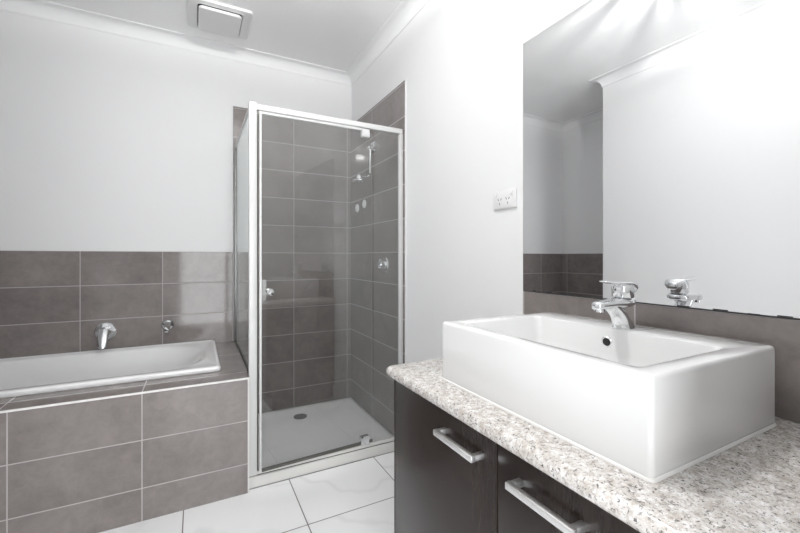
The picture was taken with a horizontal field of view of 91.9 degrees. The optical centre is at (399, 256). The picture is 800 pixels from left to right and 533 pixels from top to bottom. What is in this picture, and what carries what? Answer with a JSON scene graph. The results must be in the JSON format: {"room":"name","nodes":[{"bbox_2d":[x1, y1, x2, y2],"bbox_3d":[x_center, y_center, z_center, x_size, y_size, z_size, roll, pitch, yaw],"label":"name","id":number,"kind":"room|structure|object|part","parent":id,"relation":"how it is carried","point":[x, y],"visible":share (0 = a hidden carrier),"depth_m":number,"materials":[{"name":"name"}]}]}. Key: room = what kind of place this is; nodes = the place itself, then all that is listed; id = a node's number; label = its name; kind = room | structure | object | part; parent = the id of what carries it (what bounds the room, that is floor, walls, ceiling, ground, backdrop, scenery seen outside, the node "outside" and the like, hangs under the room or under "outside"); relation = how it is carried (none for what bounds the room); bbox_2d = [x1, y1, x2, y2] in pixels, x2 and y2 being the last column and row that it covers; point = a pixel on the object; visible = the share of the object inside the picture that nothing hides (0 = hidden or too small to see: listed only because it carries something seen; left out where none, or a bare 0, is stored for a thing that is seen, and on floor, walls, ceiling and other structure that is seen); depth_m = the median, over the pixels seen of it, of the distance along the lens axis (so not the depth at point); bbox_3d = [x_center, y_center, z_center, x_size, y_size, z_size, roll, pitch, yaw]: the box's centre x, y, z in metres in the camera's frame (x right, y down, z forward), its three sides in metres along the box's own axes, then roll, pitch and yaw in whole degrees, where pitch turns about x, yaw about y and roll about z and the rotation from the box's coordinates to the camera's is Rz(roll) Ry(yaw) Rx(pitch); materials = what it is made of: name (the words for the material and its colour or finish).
{"room":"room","nodes":[
{"label":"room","id":0,"kind":"room"},
{"bbox_2d":[0,10,351,413],"bbox_3d":[-1.442,-0.141,2.470,2.567,2.483,0.108,0,0,-28],"label":"wall","id":1,"kind":"structure","parent":0,"point":[117,152],"depth_m":2.39,"materials":[{"name":"white paint"}]},
{"bbox_2d":[94,323,116,348],"bbox_3d":[-1.693,0.450,2.209,0.104,0.132,0.120,0,0,-28],"label":"spout","id":2,"kind":"object","parent":1,"relation":"attached to","point":[104,332],"visible":1,"depth_m":2.21,"materials":[{"name":"silver metal"}]},
{"bbox_3d":[-1.684,0.461,2.192,0.053,0.110,0.083,0,0,-28],"label":"lever","id":3,"kind":"part","parent":2,"relation":"part of","materials":[{"name":"silver metal"}]},
{"bbox_3d":[-1.719,0.436,2.257,0.104,0.104,0.010,0,0,-28],"label":"wall plate","id":4,"kind":"part","parent":2,"relation":"part of","materials":[{"name":"silver metal"}]},
{"bbox_2d":[161,318,174,331],"bbox_3d":[-1.421,0.420,2.361,0.074,0.074,0.103,0,0,-28],"label":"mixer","id":5,"kind":"object","parent":1,"relation":"attached to","point":[168,324],"visible":1,"depth_m":2.38,"materials":[{"name":"silver metal"}]},
{"bbox_2d":[0,0,429,85],"bbox_3d":[-0.794,-1.349,1.237,2.367,0.069,2.693,0,0,-28],"label":"trim","id":6,"kind":"structure","parent":1,"relation":"attached to","point":[407,10],"depth_m":2.38,"materials":[{"name":"white paint"}]},
{"bbox_2d":[43,0,402,70],"bbox_3d":[-0.794,-1.423,1.237,2.567,0.080,2.893,0,0,-28],"label":"ceiling","id":7,"kind":"structure","parent":0,"point":[326,33],"depth_m":2.26,"materials":[{"name":"white paint"}]},
{"bbox_2d":[186,0,252,39],"bbox_3d":[-1.042,-1.363,2.235,0.332,0.040,0.302,0,0,-28],"label":"exhaust fan","id":8,"kind":"object","parent":7,"relation":"attached to","point":[211,16],"visible":1,"depth_m":2.19,"materials":[{"name":"grey plastic"}]},
{"bbox_3d":[-1.042,-1.361,2.233,0.218,0.038,0.242,0,0,-28],"label":"panel","id":9,"kind":"part","parent":8,"relation":"part of","materials":[{"name":"grey plastic"}]},
{"bbox_2d":[100,452,393,532],"bbox_3d":[-0.510,1.140,0.698,2.567,0.080,4.111,0,0,-28],"label":"floor","id":10,"kind":"structure","parent":0,"point":[356,497],"depth_m":1.69,"materials":[{"name":"white tile"}]},
{"bbox_2d":[0,341,248,532],"bbox_3d":[-1.569,0.831,1.843,1.540,0.538,0.879,0,0,-28],"label":"surround","id":11,"kind":"object","parent":10,"relation":"on","point":[98,459],"visible":0.9,"depth_m":1.58,"materials":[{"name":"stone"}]},
{"bbox_2d":[0,340,220,397],"bbox_3d":[-1.646,0.733,1.900,1.356,0.390,0.705,0,0,-28],"label":"bathtub","id":12,"kind":"object","parent":11,"relation":"in","point":[38,374],"visible":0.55,"depth_m":2.12,"materials":[{"name":"white ceramic"}]},
{"bbox_3d":[-1.376,0.566,1.452,1.517,0.008,0.007,0,0,-28],"label":"edge trim","id":13,"kind":"part","parent":11,"relation":"part of","materials":[{"name":"white tile"}]},
{"bbox_3d":[-0.713,0.835,1.814,0.006,0.529,0.031,0,0,-28],"label":"corner trim","id":14,"kind":"part","parent":11,"relation":"part of","materials":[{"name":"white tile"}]},
{"bbox_2d":[249,397,393,489],"bbox_3d":[-0.545,1.073,2.397,0.828,0.054,0.855,0,0,-28],"label":"shower tray","id":15,"kind":"object","parent":10,"relation":"on","point":[293,433],"visible":0.74,"depth_m":2.34,"materials":[{"name":"plastic"}]},
{"bbox_2d":[234,101,402,476],"bbox_3d":[-0.534,0.153,2.377,0.829,1.784,0.900,0,0,-28],"label":"screen","id":16,"kind":"object","parent":15,"relation":"on","point":[246,147],"visible":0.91,"depth_m":2.00,"materials":[{"name":"white metal"}]},
{"bbox_3d":[-0.904,-0.726,2.215,0.014,0.014,0.796,0,0,-28],"label":"rail","id":17,"kind":"part","parent":16,"relation":"part of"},
{"bbox_3d":[-0.904,-0.083,2.215,0.005,1.284,0.796,0,0,-28],"label":"pane","id":18,"kind":"part","parent":16,"relation":"part of","materials":[{"name":"clear glass"}]},
{"bbox_3d":[-0.706,0.151,1.851,0.036,1.781,0.033,0,0,-28],"label":"corner post","id":19,"kind":"part","parent":16,"relation":"part of","materials":[{"name":"white metal"}]},
{"bbox_3d":[-0.627,0.168,1.861,0.032,0.032,0.073,0,0,-31],"label":"knob","id":20,"kind":"part","parent":16,"relation":"part of","materials":[{"name":"silver metal"}]},
{"bbox_3d":[-0.340,1.034,2.044,0.790,0.016,0.024,0,0,-28],"label":"sill rail","id":21,"kind":"part","parent":16,"relation":"part of","materials":[{"name":"white metal"}]},
{"bbox_3d":[-0.340,-0.719,2.044,0.790,0.028,0.026,0,0,-28],"label":"head rail","id":22,"kind":"part","parent":16,"relation":"part of","materials":[{"name":"white metal"}]},
{"bbox_2d":[394,380,639,532],"bbox_3d":[0.409,0.731,0.887,0.560,0.738,0.906,0,0,-28],"label":"vanity cabinet","id":23,"kind":"object","parent":10,"relation":"on","point":[450,477],"visible":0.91,"depth_m":0.86,"materials":[{"name":"laminate"}]},
{"bbox_3d":[0.217,0.681,1.289,0.524,0.638,0.016,0,0,-28],"label":"panel","id":24,"kind":"part","parent":23,"relation":"part of","materials":[{"name":"laminate"}]},
{"bbox_3d":[0.098,0.680,0.968,0.018,0.630,0.440,0,0,-28],"label":"door","id":25,"kind":"part","parent":23,"relation":"part of","materials":[{"name":"laminate"}]},
{"bbox_3d":[0.127,0.414,0.859,0.035,0.013,0.144,0,0,-28],"label":"handle","id":26,"kind":"part","parent":23,"relation":"part of","materials":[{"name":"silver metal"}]},
{"bbox_3d":[0.239,0.414,0.646,0.035,0.013,0.143,0,0,-28],"label":"handle","id":27,"kind":"part","parent":23,"relation":"part of","materials":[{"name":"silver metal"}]},
{"bbox_3d":[0.305,0.680,0.575,0.018,0.630,0.441,0,0,-28],"label":"door","id":28,"kind":"part","parent":23,"relation":"part of","materials":[{"name":"laminate"}]},
{"bbox_2d":[386,358,799,532],"bbox_3d":[0.415,0.345,0.888,0.552,0.033,0.935,0,0,-28],"label":"countertop","id":29,"kind":"structure","parent":23,"relation":"on","point":[753,485],"depth_m":0.58,"materials":[{"name":"stone"}]},
{"bbox_2d":[442,312,776,482],"bbox_3d":[0.423,0.251,0.898,0.423,0.154,0.549,0,0,-28],"label":"basin","id":30,"kind":"object","parent":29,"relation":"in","point":[653,404],"visible":1,"depth_m":0.70,"materials":[{"name":"white ceramic"}]},
{"bbox_2d":[591,280,637,328],"bbox_3d":[0.517,0.114,0.934,0.142,0.118,0.049,0,0,-28],"label":"mixer","id":31,"kind":"object","parent":30,"relation":"on","point":[623,292],"visible":1,"depth_m":0.93,"materials":[{"name":"silver metal"}]},
{"bbox_3d":[0.514,0.114,0.932,0.134,0.030,0.048,0,0,-28],"label":"spout","id":32,"kind":"part","parent":31,"relation":"part of","materials":[{"name":"silver metal"}]},
{"bbox_3d":[0.528,0.072,0.940,0.117,0.034,0.048,0,0,-28],"label":"lever","id":33,"kind":"part","parent":31,"relation":"part of","materials":[{"name":"silver metal"}]},
{"bbox_2d":[351,0,799,435],"bbox_3d":[0.317,-0.141,1.765,0.108,2.483,2.793,0,0,-28],"label":"wall","id":34,"kind":"structure","parent":0,"point":[451,79],"depth_m":1.81,"materials":[{"name":"white paint"}]},
{"bbox_2d":[352,142,377,182],"bbox_3d":[-0.240,-0.629,2.544,0.155,0.278,0.110,0,0,-28],"label":"shower","id":35,"kind":"object","parent":34,"relation":"attached to","point":[373,146],"visible":1,"depth_m":2.55,"materials":[{"name":"silver metal"}]},
{"bbox_3d":[-0.265,-0.514,2.531,0.100,0.049,0.100,0,0,-28],"label":"spray plate","id":36,"kind":"part","parent":35,"relation":"part of","materials":[{"name":"silver metal"}]},
{"bbox_2d":[376,257,388,272],"bbox_3d":[-0.122,0.050,2.406,0.073,0.104,0.116,0,0,-28],"label":"shower mixer","id":37,"kind":"object","parent":34,"relation":"attached to","point":[384,264],"visible":1,"depth_m":2.39,"materials":[{"name":"silver metal"}]},
{"bbox_3d":[-0.097,0.050,2.426,0.010,0.104,0.104,0,0,-28],"label":"wall plate","id":38,"kind":"part","parent":37,"relation":"part of","materials":[{"name":"silver metal"}]},
{"bbox_3d":[0.032,0.045,2.200,0.008,2.109,0.003,0,0,-28],"label":"trim","id":39,"kind":"part","parent":34,"relation":"part of","materials":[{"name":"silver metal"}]},
{"bbox_2d":[493,188,516,209],"bbox_3d":[0.401,-0.222,1.490,0.015,0.072,0.123,0,0,-28],"label":"power outlet","id":40,"kind":"object","parent":34,"relation":"attached to","point":[504,199],"visible":1,"depth_m":1.48,"materials":[{"name":"white plastic"}]},
{"bbox_3d":[0.400,-0.222,1.490,0.002,0.062,0.098,0,0,-28],"label":"raised panel","id":41,"kind":"part","parent":40,"relation":"part of","materials":[{"name":"white plastic"}]},
{"bbox_2d":[523,0,799,319],"bbox_3d":[0.661,-0.326,1.004,0.006,0.901,0.912,0,0,-28],"label":"mirror","id":42,"kind":"object","parent":34,"relation":"attached to","point":[661,138],"visible":0.89,"depth_m":0.97,"materials":[{"name":"silver mirror"}]}
]}

